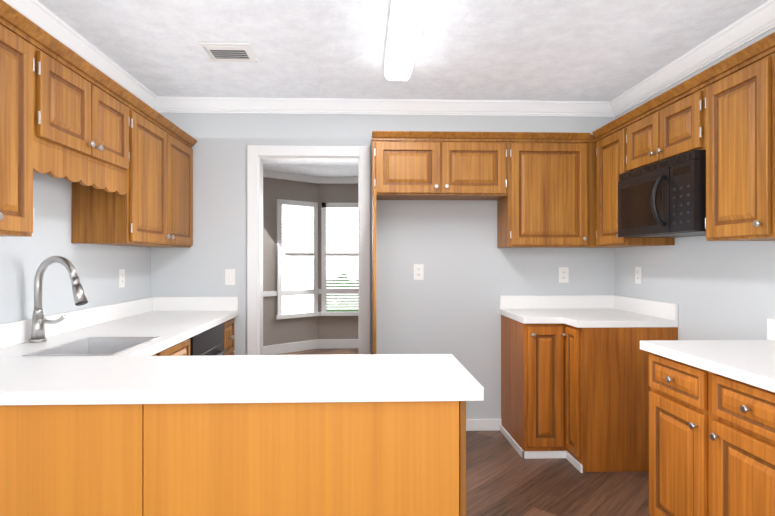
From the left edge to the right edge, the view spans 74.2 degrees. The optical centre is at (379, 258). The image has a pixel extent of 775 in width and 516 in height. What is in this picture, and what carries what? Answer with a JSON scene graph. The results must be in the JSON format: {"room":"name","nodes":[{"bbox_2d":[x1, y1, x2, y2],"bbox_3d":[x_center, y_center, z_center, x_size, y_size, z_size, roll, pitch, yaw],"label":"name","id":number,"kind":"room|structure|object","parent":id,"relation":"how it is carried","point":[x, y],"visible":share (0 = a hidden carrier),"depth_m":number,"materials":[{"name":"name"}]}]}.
{"room":"kitchen","nodes":[
{"label":"kitchen","id":0,"kind":"room"},
{"bbox_2d":[0,172,150,323],"bbox_3d":[-1.633,0.056,1.076,0.120,2.440,5.563,0,0,-2],"label":"wall","id":1,"kind":"structure","parent":0,"point":[96,266],"depth_m":2.60,"materials":[{"name":"grey paint"}]},
{"bbox_2d":[0,297,151,348],"bbox_3d":[-1.613,0.328,2.586,0.020,0.100,2.304,0,0,-2],"label":"backsplash","id":2,"kind":"structure","parent":1,"relation":"attached to","point":[16,332],"depth_m":2.71,"materials":[{"name":"white stone"}]},
{"bbox_2d":[3,0,158,112],"bbox_3d":[-1.533,-1.115,1.021,0.075,0.095,5.442,0,0,-2],"label":"crown molding","id":3,"kind":"structure","parent":1,"relation":"attached to","point":[33,10],"depth_m":2.71,"materials":[{"name":"white paint"}]},
{"bbox_2d":[0,0,196,247],"bbox_3d":[-1.449,-0.473,2.420,0.337,0.781,2.647,0,0,-2],"label":"upper cabinet","id":4,"kind":"object","parent":1,"relation":"attached to","point":[118,156],"visible":1,"depth_m":2.35,"materials":[{"name":"brown wood"}]},
{"bbox_2d":[119,269,124,287],"bbox_3d":[-1.644,0.127,3.278,0.008,0.116,0.072,0,0,-2],"label":"outlet","id":5,"kind":"object","parent":1,"relation":"attached to","point":[121,278],"visible":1,"depth_m":3.27,"materials":[{"name":"white plastic"}]},
{"bbox_2d":[263,177,357,345],"bbox_3d":[0.046,0.061,5.697,4.440,2.440,3.557,0,0,-2],"label":"wall","id":6,"kind":"structure","parent":0,"point":[283,331],"depth_m":7.07,"materials":[{"name":"grey paint"}]},
{"bbox_2d":[275,199,319,319],"bbox_3d":[-1.117,0.008,7.077,0.695,1.610,0.048,0,0,-42],"label":"nook window","id":7,"kind":"structure","parent":6,"relation":"in","point":[297,245],"depth_m":7.08,"materials":[{"name":"white glass"}]},
{"bbox_2d":[263,170,357,354],"bbox_3d":[0.048,0.062,5.647,4.197,2.439,3.416,0,0,-2],"label":"trim","id":8,"kind":"structure","parent":6,"relation":"attached to","point":[306,345],"depth_m":7.19,"materials":[{"name":"white paint"}]},
{"bbox_2d":[320,203,357,315],"bbox_3d":[-0.492,0.008,7.312,0.700,1.610,0.048,0,0,-2],"label":"nook window","id":9,"kind":"structure","parent":6,"relation":"in","point":[339,245],"depth_m":7.32,"materials":[{"name":"white glass"}]},
{"bbox_2d":[151,113,614,418],"bbox_3d":[0.110,0.059,3.865,4.200,2.440,0.130,0,0,-2],"label":"wall","id":10,"kind":"structure","parent":0,"point":[449,304],"depth_m":3.81,"materials":[{"name":"grey paint"}]},
{"bbox_2d":[152,297,238,308],"bbox_3d":[-1.336,0.329,3.738,0.613,0.100,0.020,0,0,-2],"label":"backsplash","id":11,"kind":"structure","parent":10,"relation":"attached to","point":[157,302],"depth_m":3.73,"materials":[{"name":"white stone"}]},
{"bbox_2d":[225,269,234,284],"bbox_3d":[-1.091,0.135,3.751,0.072,0.116,0.012,0,0,-2],"label":"light switch","id":12,"kind":"object","parent":10,"relation":"attached to","point":[229,276],"visible":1,"depth_m":3.75,"materials":[{"name":"white plastic"}]},
{"bbox_2d":[247,145,369,354],"bbox_3d":[-0.518,0.225,3.843,0.900,2.108,0.168,0,0,-2],"label":"door frame","id":13,"kind":"structure","parent":10,"relation":"attached to","point":[257,155],"depth_m":3.77,"materials":[{"name":"white paint"}]},
{"bbox_2d":[159,96,606,116],"bbox_3d":[0.061,-1.112,3.760,3.270,0.095,0.075,0,0,-2],"label":"crown molding","id":14,"kind":"structure","parent":10,"relation":"attached to","point":[249,105],"depth_m":3.75,"materials":[{"name":"white paint"}]},
{"bbox_2d":[414,264,423,279],"bbox_3d":[0.293,0.100,3.801,0.072,0.116,0.008,0,0,-2],"label":"outlet","id":15,"kind":"object","parent":10,"relation":"attached to","point":[418,271],"visible":1,"depth_m":3.80,"materials":[{"name":"white plastic"}]},
{"bbox_2d":[466,419,500,430],"bbox_3d":[0.547,1.237,3.806,1.220,0.085,0.013,0,0,-2],"label":"baseboard","id":16,"kind":"structure","parent":10,"relation":"attached to","point":[483,424],"depth_m":3.80,"materials":[{"name":"white paint"}]},
{"bbox_2d":[371,131,622,354],"bbox_3d":[0.869,0.208,3.515,1.832,2.141,0.618,0,0,-2],"label":"upper cabinet","id":17,"kind":"object","parent":10,"relation":"attached to","point":[540,187],"visible":0.9,"depth_m":3.52,"materials":[{"name":"brown wood"}]},
{"bbox_2d":[559,267,568,282],"bbox_3d":[1.383,0.122,3.839,0.072,0.116,0.008,0,0,-2],"label":"outlet","id":18,"kind":"object","parent":10,"relation":"attached to","point":[563,274],"visible":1,"depth_m":3.84,"materials":[{"name":"white plastic"}]},
{"bbox_2d":[37,0,768,176],"bbox_3d":[-0.022,-1.191,3.353,6.800,0.060,10.000,0,0,-2],"label":"ceiling","id":19,"kind":"structure","parent":0,"point":[573,50],"depth_m":2.78,"materials":[{"name":"white paint"}]},
{"bbox_2d":[199,42,258,61],"bbox_3d":[-0.836,-1.150,2.873,0.270,0.020,0.250,0,0,-2],"label":"ceiling vent","id":20,"kind":"object","parent":19,"relation":"in","point":[230,51],"visible":0.98,"depth_m":2.84,"materials":[{"name":"white metal"}]},
{"bbox_2d":[383,0,429,80],"bbox_3d":[0.132,-1.119,2.484,0.170,0.083,1.250,0,0,-2],"label":"fluorescent ceiling light","id":21,"kind":"object","parent":19,"relation":"attached to","point":[407,18],"visible":1,"depth_m":2.50,"materials":[{"name":"white paint"}]},
{"bbox_2d":[276,348,650,515],"bbox_3d":[-0.022,1.309,3.351,6.800,0.060,10.000,0,0,-2],"label":"floor","id":22,"kind":"structure","parent":0,"point":[504,477],"depth_m":2.89,"materials":[{"name":"wood"}]},
{"bbox_2d":[0,405,75,515],"bbox_3d":[-1.243,0.847,1.735,0.683,0.860,0.483,0,0,-2],"label":"base cabinet","id":23,"kind":"object","parent":22,"relation":"on","point":[38,442],"depth_m":1.49,"materials":[{"name":"brown wood"}]},
{"bbox_2d":[36,309,238,356],"bbox_3d":[-1.316,0.398,2.869,0.633,0.040,1.757,0,0,-2],"label":"countertop","id":24,"kind":"structure","parent":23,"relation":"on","point":[173,326],"depth_m":2.81,"materials":[{"name":"white stone"}]},
{"bbox_2d":[29,256,87,341],"bbox_3d":[-1.433,0.181,2.287,0.319,0.389,0.066,0,0,21],"label":"pull-down faucet","id":25,"kind":"object","parent":24,"relation":"on","point":[39,320],"visible":1,"depth_m":2.31,"materials":[{"name":"silver metal"}]},
{"bbox_2d":[22,337,159,355],"bbox_3d":[-1.211,0.477,2.214,0.349,0.208,0.464,0,0,-2],"label":"sink bowl","id":26,"kind":"object","parent":24,"relation":"in","point":[94,346],"visible":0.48,"depth_m":2.42,"materials":[{"name":"silver metal"}]},
{"bbox_2d":[76,405,259,515],"bbox_3d":[-0.623,0.847,1.756,0.558,0.860,0.483,0,0,-2],"label":"base cabinet","id":27,"kind":"object","parent":22,"relation":"on","point":[165,424],"depth_m":1.50,"materials":[{"name":"brown wood"}]},
{"bbox_2d":[164,317,234,352],"bbox_3d":[-1.349,0.849,3.594,0.600,0.860,0.306,0,0,-2],"label":"base cabinet","id":28,"kind":"object","parent":22,"relation":"on","point":[228,343],"depth_m":3.49,"materials":[{"name":"brown wood"}]},
{"bbox_2d":[189,323,226,355],"bbox_3d":[-1.299,0.850,3.113,0.609,0.856,0.648,0,0,-2],"label":"dishwasher","id":29,"kind":"object","parent":22,"relation":"on","point":[209,342],"visible":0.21,"depth_m":3.11,"materials":[{"name":"grey metal"}]},
{"bbox_2d":[260,401,465,515],"bbox_3d":[-0.046,0.847,1.770,0.596,0.860,0.495,0,0,-2],"label":"base cabinet","id":30,"kind":"object","parent":22,"relation":"on","point":[316,460],"depth_m":1.52,"materials":[{"name":"brown wood"}]},
{"bbox_2d":[0,353,483,408],"bbox_3d":[-0.648,0.397,1.740,1.890,0.040,0.547,0,0,-2],"label":"countertop","id":31,"kind":"structure","parent":30,"relation":"on","point":[121,378],"depth_m":1.58,"materials":[{"name":"white stone"}]},
{"bbox_2d":[499,295,677,472],"bbox_3d":[1.349,0.776,3.450,0.877,1.005,0.779,0,0,-2],"label":"base cabinet","id":32,"kind":"object","parent":22,"relation":"on","point":[575,388],"visible":0.98,"depth_m":3.22,"materials":[{"name":"brown wood"}]},
{"bbox_2d":[649,354,774,515],"bbox_3d":[1.540,0.847,1.950,0.598,0.860,0.830,0,0,-2],"label":"base cabinet","id":33,"kind":"object","parent":22,"relation":"on","point":[711,427],"depth_m":1.96,"materials":[{"name":"brown wood"}]},
{"bbox_2d":[640,338,774,393],"bbox_3d":[1.548,0.397,1.361,0.622,0.040,2.032,0,0,-2],"label":"countertop","id":34,"kind":"structure","parent":33,"relation":"on","point":[750,362],"depth_m":2.01,"materials":[{"name":"white stone"}]},
{"bbox_2d":[615,28,774,339],"bbox_3d":[1.927,0.056,1.200,0.120,2.440,5.563,0,0,-2],"label":"wall","id":35,"kind":"structure","parent":0,"point":[719,290],"depth_m":2.82,"materials":[{"name":"grey paint"}]},
{"bbox_2d":[635,267,640,283],"bbox_3d":[1.782,0.115,3.529,0.008,0.116,0.072,0,0,-2],"label":"outlet","id":36,"kind":"object","parent":35,"relation":"attached to","point":[637,275],"visible":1,"depth_m":3.52,"materials":[{"name":"white plastic"}]},
{"bbox_2d":[592,32,774,246],"bbox_3d":[1.656,-0.473,2.380,0.337,0.781,2.318,0,0,-2],"label":"upper cabinet","id":37,"kind":"object","parent":35,"relation":"attached to","point":[722,113],"visible":0.96,"depth_m":2.31,"materials":[{"name":"brown wood"}]},
{"bbox_2d":[618,150,705,237],"bbox_3d":[1.600,-0.318,2.759,0.423,0.383,0.705,0,0,-2],"label":"microwave","id":38,"kind":"object","parent":37,"relation":"attached to","point":[665,198],"visible":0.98,"depth_m":2.62,"materials":[{"name":"black"}]},
{"bbox_2d":[607,0,774,116],"bbox_3d":[1.831,-1.115,1.137,0.075,0.095,5.442,0,0,-2],"label":"crown molding","id":39,"kind":"structure","parent":35,"relation":"attached to","point":[752,25],"depth_m":2.81,"materials":[{"name":"white paint"}]},
{"bbox_2d":[767,318,774,341],"bbox_3d":[1.849,0.327,1.372,0.020,0.100,2.032,0,0,-2],"label":"backsplash","id":40,"kind":"structure","parent":35,"relation":"attached to","point":[770,322],"depth_m":2.36,"materials":[{"name":"white stone"}]}
]}

